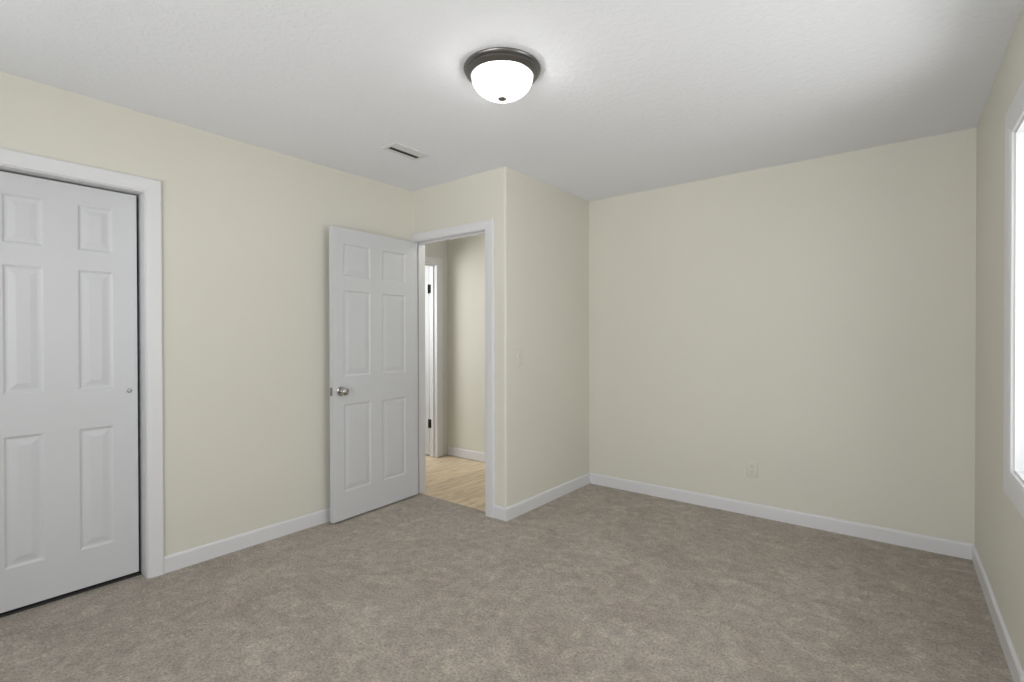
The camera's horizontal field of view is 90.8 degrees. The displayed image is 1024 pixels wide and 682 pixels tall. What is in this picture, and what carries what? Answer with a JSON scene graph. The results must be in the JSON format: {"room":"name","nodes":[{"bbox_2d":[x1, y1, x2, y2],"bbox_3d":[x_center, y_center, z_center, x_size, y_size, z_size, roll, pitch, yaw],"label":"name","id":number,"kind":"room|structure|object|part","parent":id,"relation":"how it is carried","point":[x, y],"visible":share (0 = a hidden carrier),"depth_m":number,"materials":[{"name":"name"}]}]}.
{"room":"empty bedroom","nodes":[
{"label":"empty bedroom","id":0,"kind":"room"},
{"bbox_2d":[136,201,139,543],"bbox_3d":[-2.144,0.027,3.032,0.598,2.440,0.080,0,0,38],"label":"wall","id":1,"kind":"structure","parent":0,"point":[136,201],"depth_m":3.10,"materials":[{"name":"beige paint"}]},
{"bbox_2d":[0,72,412,555],"bbox_3d":[-1.946,0.029,2.711,0.110,2.440,3.565,0,0,38],"label":"wall","id":2,"kind":"structure","parent":0,"point":[245,227],"depth_m":2.98,"materials":[{"name":"beige paint"}]},
{"bbox_2d":[0,171,138,612],"bbox_3d":[-2.187,0.230,2.450,0.039,1.994,0.610,0,0,38],"label":"door","id":3,"kind":"structure","parent":2,"relation":"in","point":[69,514],"depth_m":2.45,"materials":[{"name":"white paint"}]},
{"bbox_2d":[0,148,163,617],"bbox_3d":[-2.350,0.202,2.217,0.168,2.102,1.357,0,0,38],"label":"door frame","id":4,"kind":"structure","parent":2,"relation":"attached to","point":[147,191],"depth_m":2.66,"materials":[{"name":"white paint"}]},
{"bbox_2d":[164,508,329,573],"bbox_3d":[-1.331,1.199,3.396,0.013,0.089,1.743,0,0,38],"label":"baseboard","id":5,"kind":"structure","parent":2,"relation":"attached to","point":[195,555],"depth_m":3.02,"materials":[{"name":"white paint"}]},
{"bbox_2d":[425,241,447,455],"bbox_3d":[-1.062,0.011,5.088,0.110,2.440,1.042,0,0,38],"label":"wall","id":6,"kind":"structure","parent":0,"point":[438,249],"depth_m":5.43,"materials":[{"name":"paint"}]},
{"bbox_2d":[425,268,430,454],"bbox_3d":[-1.165,0.217,5.640,0.796,2.006,0.050,0,0,38],"label":"door","id":7,"kind":"structure","parent":6,"relation":"in","point":[427,286],"depth_m":5.42,"materials":[{"name":"white paint"}]},
{"bbox_2d":[425,256,442,457],"bbox_3d":[-1.074,0.181,5.058,0.128,2.111,0.926,0,0,38],"label":"door frame","id":8,"kind":"structure","parent":6,"relation":"attached to","point":[435,264],"depth_m":5.35,"materials":[{"name":"white paint"}]},
{"bbox_2d":[413,170,492,233],"bbox_3d":[-0.779,0.017,4.131,1.740,2.440,0.110,0,0,38],"label":"wall","id":9,"kind":"structure","parent":0,"point":[469,199],"depth_m":3.78,"materials":[{"name":"beige paint"}]},
{"bbox_2d":[329,226,417,522],"bbox_3d":[-0.982,0.224,3.712,0.170,2.004,0.792,0,0,38],"label":"door","id":10,"kind":"structure","parent":9,"relation":"in","point":[373,277],"depth_m":3.66,"materials":[{"name":"white paint"}]},
{"bbox_3d":[-1.138,0.343,3.426,0.060,0.055,0.055,0,0,38],"label":"knob","id":11,"kind":"part","parent":10,"relation":"part of","materials":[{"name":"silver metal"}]},
{"bbox_2d":[411,219,494,517],"bbox_3d":[-0.449,0.190,3.872,0.916,2.107,0.146,0,0,38],"label":"door frame","id":12,"kind":"structure","parent":9,"relation":"attached to","point":[486,227],"depth_m":3.59,"materials":[{"name":"white paint"}]},
{"bbox_3d":[-0.418,0.187,3.929,0.892,2.102,0.018,0,0,38],"label":"hall casing","id":13,"kind":"part","parent":12,"relation":"part of","materials":[{"name":"white paint"}]},
{"bbox_2d":[494,505,505,520],"bbox_3d":[-0.081,1.195,3.511,0.117,0.089,0.013,0,0,38],"label":"baseboard","id":14,"kind":"structure","parent":9,"relation":"attached to","point":[499,511],"depth_m":3.51,"materials":[{"name":"white paint"}]},
{"bbox_2d":[0,454,1012,681],"bbox_3d":[-1.009,1.277,2.786,5.772,0.060,4.607,0,0,38],"label":"floor","id":15,"kind":"structure","parent":0,"point":[592,582],"depth_m":2.37,"materials":[{"name":"beige carpet"}]},
{"bbox_2d":[0,0,1023,201],"bbox_3d":[-0.924,-1.243,2.698,6.000,0.100,5.007,0,0,38],"label":"ceiling","id":16,"kind":"structure","parent":0,"point":[627,96],"depth_m":2.28,"materials":[{"name":"white paint"}]},
{"bbox_2d":[381,142,429,160],"bbox_3d":[-0.670,-1.194,3.194,0.144,0.005,0.280,0,0,38],"label":"ceiling vent","id":17,"kind":"object","parent":16,"relation":"in","point":[396,148],"visible":1,"depth_m":3.18,"materials":[{"name":"white metal"}]},
{"bbox_3d":[-0.654,-1.193,3.182,0.042,0.003,0.234,0,0,38],"label":"blade","id":18,"kind":"part","parent":17,"relation":"part of","materials":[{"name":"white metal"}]},
{"bbox_2d":[464,47,540,102],"bbox_3d":[-0.043,-1.123,2.209,0.337,0.138,0.337,0,0,38],"label":"ceiling light","id":19,"kind":"object","parent":16,"relation":"attached to","point":[498,74],"visible":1,"depth_m":2.12,"materials":[{"name":"white glass"}]},
{"bbox_2d":[493,167,588,507],"bbox_3d":[0.270,0.016,3.967,0.110,2.440,1.152,0,0,38],"label":"wall","id":20,"kind":"structure","parent":0,"point":[541,229],"depth_m":3.79,"materials":[{"name":"beige paint"}]},
{"bbox_2d":[516,349,521,365],"bbox_3d":[0.053,0.117,3.590,0.016,0.116,0.072,0,0,38],"label":"light switch","id":21,"kind":"object","parent":20,"relation":"attached to","point":[518,351],"visible":1,"depth_m":3.58,"materials":[{"name":"beige paint"}]},
{"bbox_2d":[506,473,589,520],"bbox_3d":[0.317,1.192,3.931,0.013,0.089,1.165,0,0,38],"label":"baseboard","id":22,"kind":"structure","parent":20,"relation":"attached to","point":[531,503],"depth_m":3.84,"materials":[{"name":"white paint"}]},
{"bbox_2d":[425,127,976,543],"bbox_3d":[0.476,0.011,4.608,5.838,2.440,0.110,0,0,38],"label":"wall","id":23,"kind":"structure","parent":0,"point":[812,322],"depth_m":3.42,"materials":[{"name":"beige paint"}]},
{"bbox_2d":[448,446,484,461],"bbox_3d":[-0.058,1.186,4.960,1.630,0.089,0.013,0,0,38],"label":"baseboard","id":24,"kind":"structure","parent":23,"relation":"attached to","point":[473,455],"depth_m":5.28,"materials":[{"name":"white paint"}]},
{"bbox_2d":[747,460,757,477],"bbox_3d":[1.700,0.906,3.574,0.072,0.116,0.009,0,0,38],"label":"wall outlet","id":25,"kind":"object","parent":23,"relation":"attached to","point":[752,466],"visible":1,"depth_m":3.57,"materials":[{"name":"white plastic"}]},
{"bbox_2d":[590,473,973,559],"bbox_3d":[1.641,1.191,3.620,2.478,0.089,0.013,0,0,38],"label":"baseboard","id":26,"kind":"structure","parent":23,"relation":"attached to","point":[959,549],"depth_m":3.39,"materials":[{"name":"white paint"}]},
{"bbox_2d":[975,6,1023,671],"bbox_3d":[1.244,0.035,0.929,0.140,2.440,4.718,0,0,37],"label":"wall","id":27,"kind":"structure","parent":0,"point":[999,526],"depth_m":2.27,"materials":[{"name":"beige paint"}]},
{"bbox_2d":[972,544,1023,681],"bbox_3d":[1.219,1.209,1.027,0.013,0.089,4.608,0,0,37],"label":"baseboard","id":28,"kind":"structure","parent":27,"relation":"attached to","point":[1012,660],"depth_m":2.12,"materials":[{"name":"white paint"}]},
{"bbox_2d":[1003,79,1023,517],"bbox_3d":[1.571,-0.143,1.375,0.157,1.484,1.457,0,0,37],"label":"window","id":29,"kind":"structure","parent":27,"relation":"in","point":[1019,172],"depth_m":1.91,"materials":[{"name":"white plastic"}]}
]}

